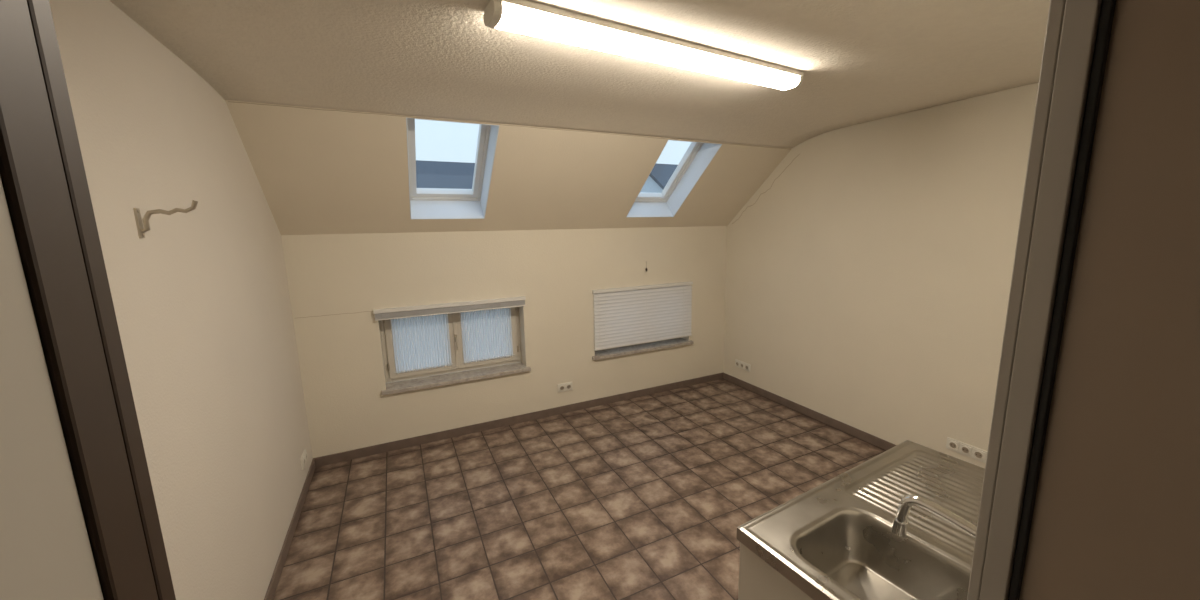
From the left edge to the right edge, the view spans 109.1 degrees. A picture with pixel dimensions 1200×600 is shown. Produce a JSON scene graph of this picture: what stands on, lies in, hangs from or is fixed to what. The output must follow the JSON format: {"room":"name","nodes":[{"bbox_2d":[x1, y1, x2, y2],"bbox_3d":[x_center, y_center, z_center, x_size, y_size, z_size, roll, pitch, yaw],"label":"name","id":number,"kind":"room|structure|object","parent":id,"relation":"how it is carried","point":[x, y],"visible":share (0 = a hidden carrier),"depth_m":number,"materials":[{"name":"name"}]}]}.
{"room":"empty attic kitchen","nodes":[
{"label":"empty attic kitchen","id":0,"kind":"room"},
{"bbox_2d":[49,0,312,599],"bbox_3d":[-1.534,0.107,1.526,0.100,2.850,3.920,-6,11,-25],"label":"wall","id":1,"kind":"structure","parent":0,"point":[202,304],"depth_m":1.58,"materials":[{"name":"beige paint"}]},
{"bbox_2d":[133,200,197,237],"bbox_3d":[-1.339,-0.253,1.329,0.149,0.115,0.024,-6,11,-25],"label":"coat hook","id":2,"kind":"object","parent":1,"relation":"attached to","point":[141,231],"visible":1,"depth_m":1.31,"materials":[{"name":"metal"}]},
{"bbox_2d":[264,459,315,599],"bbox_3d":[-1.424,1.480,1.716,0.012,0.075,3.438,-6,11,-25],"label":"baseboard","id":3,"kind":"structure","parent":1,"relation":"attached to","point":[273,584],"depth_m":2.42,"materials":[{"name":"tile"}]},
{"bbox_2d":[300,449,307,469],"bbox_3d":[-2.049,1.105,2.960,0.016,0.081,0.152,-6,11,-25],"label":"wall socket","id":4,"kind":"object","parent":1,"relation":"attached to","point":[304,457],"visible":1,"depth_m":2.93,"materials":[{"name":"white plastic"}]},
{"bbox_2d":[281,226,726,457],"bbox_3d":[-0.459,0.210,4.104,4.015,1.750,0.300,-6,11,-25],"label":"wall","id":5,"kind":"structure","parent":0,"point":[557,271],"depth_m":3.68,"materials":[{"name":"beige paint"}]},
{"bbox_2d":[299,311,371,317],"bbox_3d":[-1.967,0.108,3.179,0.510,0.007,0.001,-6,11,-25],"label":"trim","id":6,"kind":"structure","parent":5,"relation":"attached to","point":[364,311],"depth_m":3.18,"materials":[{"name":"beige paint"}]},
{"bbox_2d":[379,301,520,382],"bbox_3d":[-1.264,0.325,3.733,1.150,0.640,0.150,-6,11,-25],"label":"window","id":7,"kind":"structure","parent":5,"relation":"in","point":[454,321],"depth_m":3.72,"materials":[{"name":"beige paint"}]},
{"bbox_2d":[390,314,452,372],"bbox_3d":[-1.500,0.352,3.600,0.468,0.484,0.010,-6,11,-25],"label":"curtain","id":8,"kind":"object","parent":7,"relation":"hanging from","point":[421,342],"visible":0.93,"depth_m":3.60,"materials":[{"name":"white fabric"}]},
{"bbox_2d":[373,296,525,337],"bbox_3d":[-1.195,0.146,3.539,1.190,0.250,0.043,-6,11,-25],"label":"window blind","id":9,"kind":"object","parent":7,"relation":"attached to","point":[406,312],"visible":1,"depth_m":3.49,"materials":[{"name":"white paint"}]},
{"bbox_2d":[460,308,514,362],"bbox_3d":[-1.010,0.303,3.832,0.468,0.484,0.010,-6,11,-25],"label":"curtain","id":10,"kind":"object","parent":7,"relation":"hanging from","point":[486,334],"visible":0.91,"depth_m":3.83,"materials":[{"name":"white fabric"}]},
{"bbox_2d":[382,362,530,394],"bbox_3d":[-1.216,0.668,3.706,1.210,0.030,0.205,-6,11,-25],"label":"window sill","id":11,"kind":"structure","parent":5,"relation":"attached to","point":[463,376],"depth_m":3.65,"materials":[{"name":"stone"}]},
{"bbox_2d":[313,372,723,466],"bbox_3d":[-0.373,1.058,4.103,4.015,0.075,0.012,-6,11,-25],"label":"baseboard","id":12,"kind":"structure","parent":5,"relation":"attached to","point":[409,442],"depth_m":3.84,"materials":[{"name":"tile"}]},
{"bbox_2d":[557,382,572,392],"bbox_3d":[-0.333,0.834,4.085,0.152,0.081,0.016,-6,11,-25],"label":"wall socket","id":13,"kind":"object","parent":5,"relation":"attached to","point":[567,386],"visible":1,"depth_m":4.08,"materials":[{"name":"white plastic"}]},
{"bbox_2d":[593,286,671,341],"bbox_3d":[0.388,0.159,4.516,1.140,0.640,0.150,-6,11,-25],"label":"window","id":14,"kind":"structure","parent":5,"relation":"in","point":[670,286],"depth_m":4.32,"materials":[{"name":"beige paint"}]},
{"bbox_2d":[592,281,692,350],"bbox_3d":[0.462,0.148,4.351,1.165,0.590,0.043,-6,11,-25],"label":"window blind","id":15,"kind":"object","parent":14,"relation":"attached to","point":[623,317],"visible":1,"depth_m":4.32,"materials":[{"name":"white fabric"}]},
{"bbox_2d":[592,338,693,359],"bbox_3d":[0.435,0.502,4.489,1.200,0.030,0.205,-6,11,-25],"label":"window sill","id":16,"kind":"structure","parent":5,"relation":"attached to","point":[650,346],"depth_m":4.44,"materials":[{"name":"stone"}]},
{"bbox_2d":[225,100,790,234],"bbox_3d":[-0.283,-1.008,3.475,4.015,1.238,1.411,-6,11,-25],"label":"wall","id":17,"kind":"structure","parent":0,"point":[324,171],"depth_m":3.06,"materials":[{"name":"paint"}]},
{"bbox_2d":[406,118,499,218],"bbox_3d":[-1.072,-0.972,3.031,0.550,0.768,0.846,-6,11,-25],"label":"window frame","id":18,"kind":"structure","parent":17,"relation":"in","point":[425,203],"depth_m":3.29,"materials":[{"name":"white paint"}]},
{"bbox_2d":[228,101,786,148],"bbox_3d":[-0.076,-1.180,3.002,3.995,0.006,0.007,-6,11,-25],"label":"trim","id":19,"kind":"structure","parent":17,"relation":"attached to","point":[228,101],"depth_m":2.65,"materials":[{"name":"beige paint"}]},
{"bbox_2d":[626,140,721,216],"bbox_3d":[0.589,-1.139,3.817,0.540,0.768,0.846,-6,11,-25],"label":"window","id":20,"kind":"structure","parent":17,"relation":"in","point":[698,155],"depth_m":4.05,"materials":[{"name":"white paint"}]},
{"bbox_2d":[273,379,885,599],"bbox_3d":[0.359,1.389,2.626,4.215,0.120,3.970,-6,11,-25],"label":"floor","id":21,"kind":"structure","parent":0,"point":[647,497],"depth_m":2.77,"materials":[{"name":"brown tile"}]},
{"bbox_2d":[736,440,984,599],"bbox_3d":[0.953,1.081,1.292,0.956,0.903,0.615,-7,11,-30],"label":"sink","id":22,"kind":"object","parent":21,"relation":"on","point":[834,540],"visible":0.55,"depth_m":1.23,"materials":[{"name":"silver metal"}]},
{"bbox_2d":[892,495,976,537],"bbox_3d":[0.905,0.581,1.042,0.322,0.171,0.119,7,13,42],"label":"sink faucet","id":23,"kind":"object","parent":22,"relation":"on","point":[900,522],"visible":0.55,"depth_m":1.12,"materials":[{"name":"silver metal"}]},
{"bbox_2d":[110,0,1049,148],"bbox_3d":[0.533,-1.198,1.711,4.015,0.425,2.813,-6,11,-25],"label":"ceiling","id":24,"kind":"structure","parent":0,"point":[861,61],"depth_m":1.84,"materials":[{"name":"paint"}]},
{"bbox_2d":[483,0,803,90],"bbox_3d":[0.308,-0.997,1.743,1.550,0.084,0.122,-7,11,-31],"label":"ceiling lamp","id":25,"kind":"object","parent":24,"relation":"attached to","point":[525,17],"visible":1,"depth_m":1.57,"materials":[{"name":"white plastic"}]},
{"bbox_2d":[723,82,1038,467],"bbox_3d":[2.170,-0.265,3.280,0.100,2.850,3.920,-6,11,-25],"label":"wall","id":26,"kind":"structure","parent":0,"point":[867,290],"depth_m":3.18,"materials":[{"name":"beige paint"}]},
{"bbox_2d":[735,359,750,371],"bbox_3d":[1.552,0.715,4.654,0.016,0.081,0.223,-6,11,-25],"label":"wall socket","id":27,"kind":"object","parent":26,"relation":"attached to","point":[739,364],"visible":1,"depth_m":4.64,"materials":[{"name":"white plastic"}]},
{"bbox_2d":[732,158,794,223],"bbox_3d":[1.598,-1.059,4.199,0.001,0.602,0.829,-6,11,-25],"label":"trim","id":28,"kind":"structure","parent":26,"relation":"attached to","point":[794,158],"depth_m":4.09,"materials":[{"name":"beige paint"}]},
{"bbox_2d":[723,373,895,450],"bbox_3d":[2.179,1.118,3.422,0.012,0.075,3.438,-6,11,-25],"label":"baseboard","id":29,"kind":"structure","parent":26,"relation":"attached to","point":[848,429],"depth_m":3.87,"materials":[{"name":"tile"}]},
{"bbox_2d":[946,437,986,462],"bbox_3d":[2.438,0.999,2.845,0.016,0.081,0.223,-6,11,-25],"label":"wall socket","id":30,"kind":"object","parent":26,"relation":"attached to","point":[973,452],"visible":0.98,"depth_m":2.84,"materials":[{"name":"white plastic"}]},
{"bbox_3d":[1.138,0.390,0.770,4.015,2.430,0.170,-6,11,-25],"label":"wall","id":31,"kind":"structure","parent":0,"visible":0},
{"bbox_2d":[0,0,1199,599],"bbox_3d":[0.199,0.635,0.349,0.890,2.125,0.194,-6,11,-25],"label":"door frame","id":32,"kind":"structure","parent":31,"relation":"attached to","point":[1091,487],"depth_m":0.40,"materials":[{"name":"brown paint"}]},
{"label":"outside","id":33,"kind":"structure","parent":0,"visible":0},
{"bbox_3d":[-20.400,-1.795,42.691,120.000,0.200,85.800,-6,11,-25],"label":"ground","id":34,"kind":"structure","parent":33,"visible":0},
{"bbox_2d":[416,160,474,188],"bbox_3d":[-10.410,-1.485,16.035,13.800,7.570,8.800,-6,11,-25],"label":"neighbouring house","id":35,"kind":"structure","parent":34,"relation":"on","point":[429,174],"depth_m":15.93,"materials":[{"name":"tile"}]},
{"bbox_2d":[640,163,677,192],"bbox_3d":[8.086,-4.756,29.070,12.400,8.950,8.800,-6,11,-25],"label":"neighbouring house","id":36,"kind":"structure","parent":34,"relation":"on","point":[660,174],"depth_m":25.32,"materials":[{"name":"tile"}]}
]}

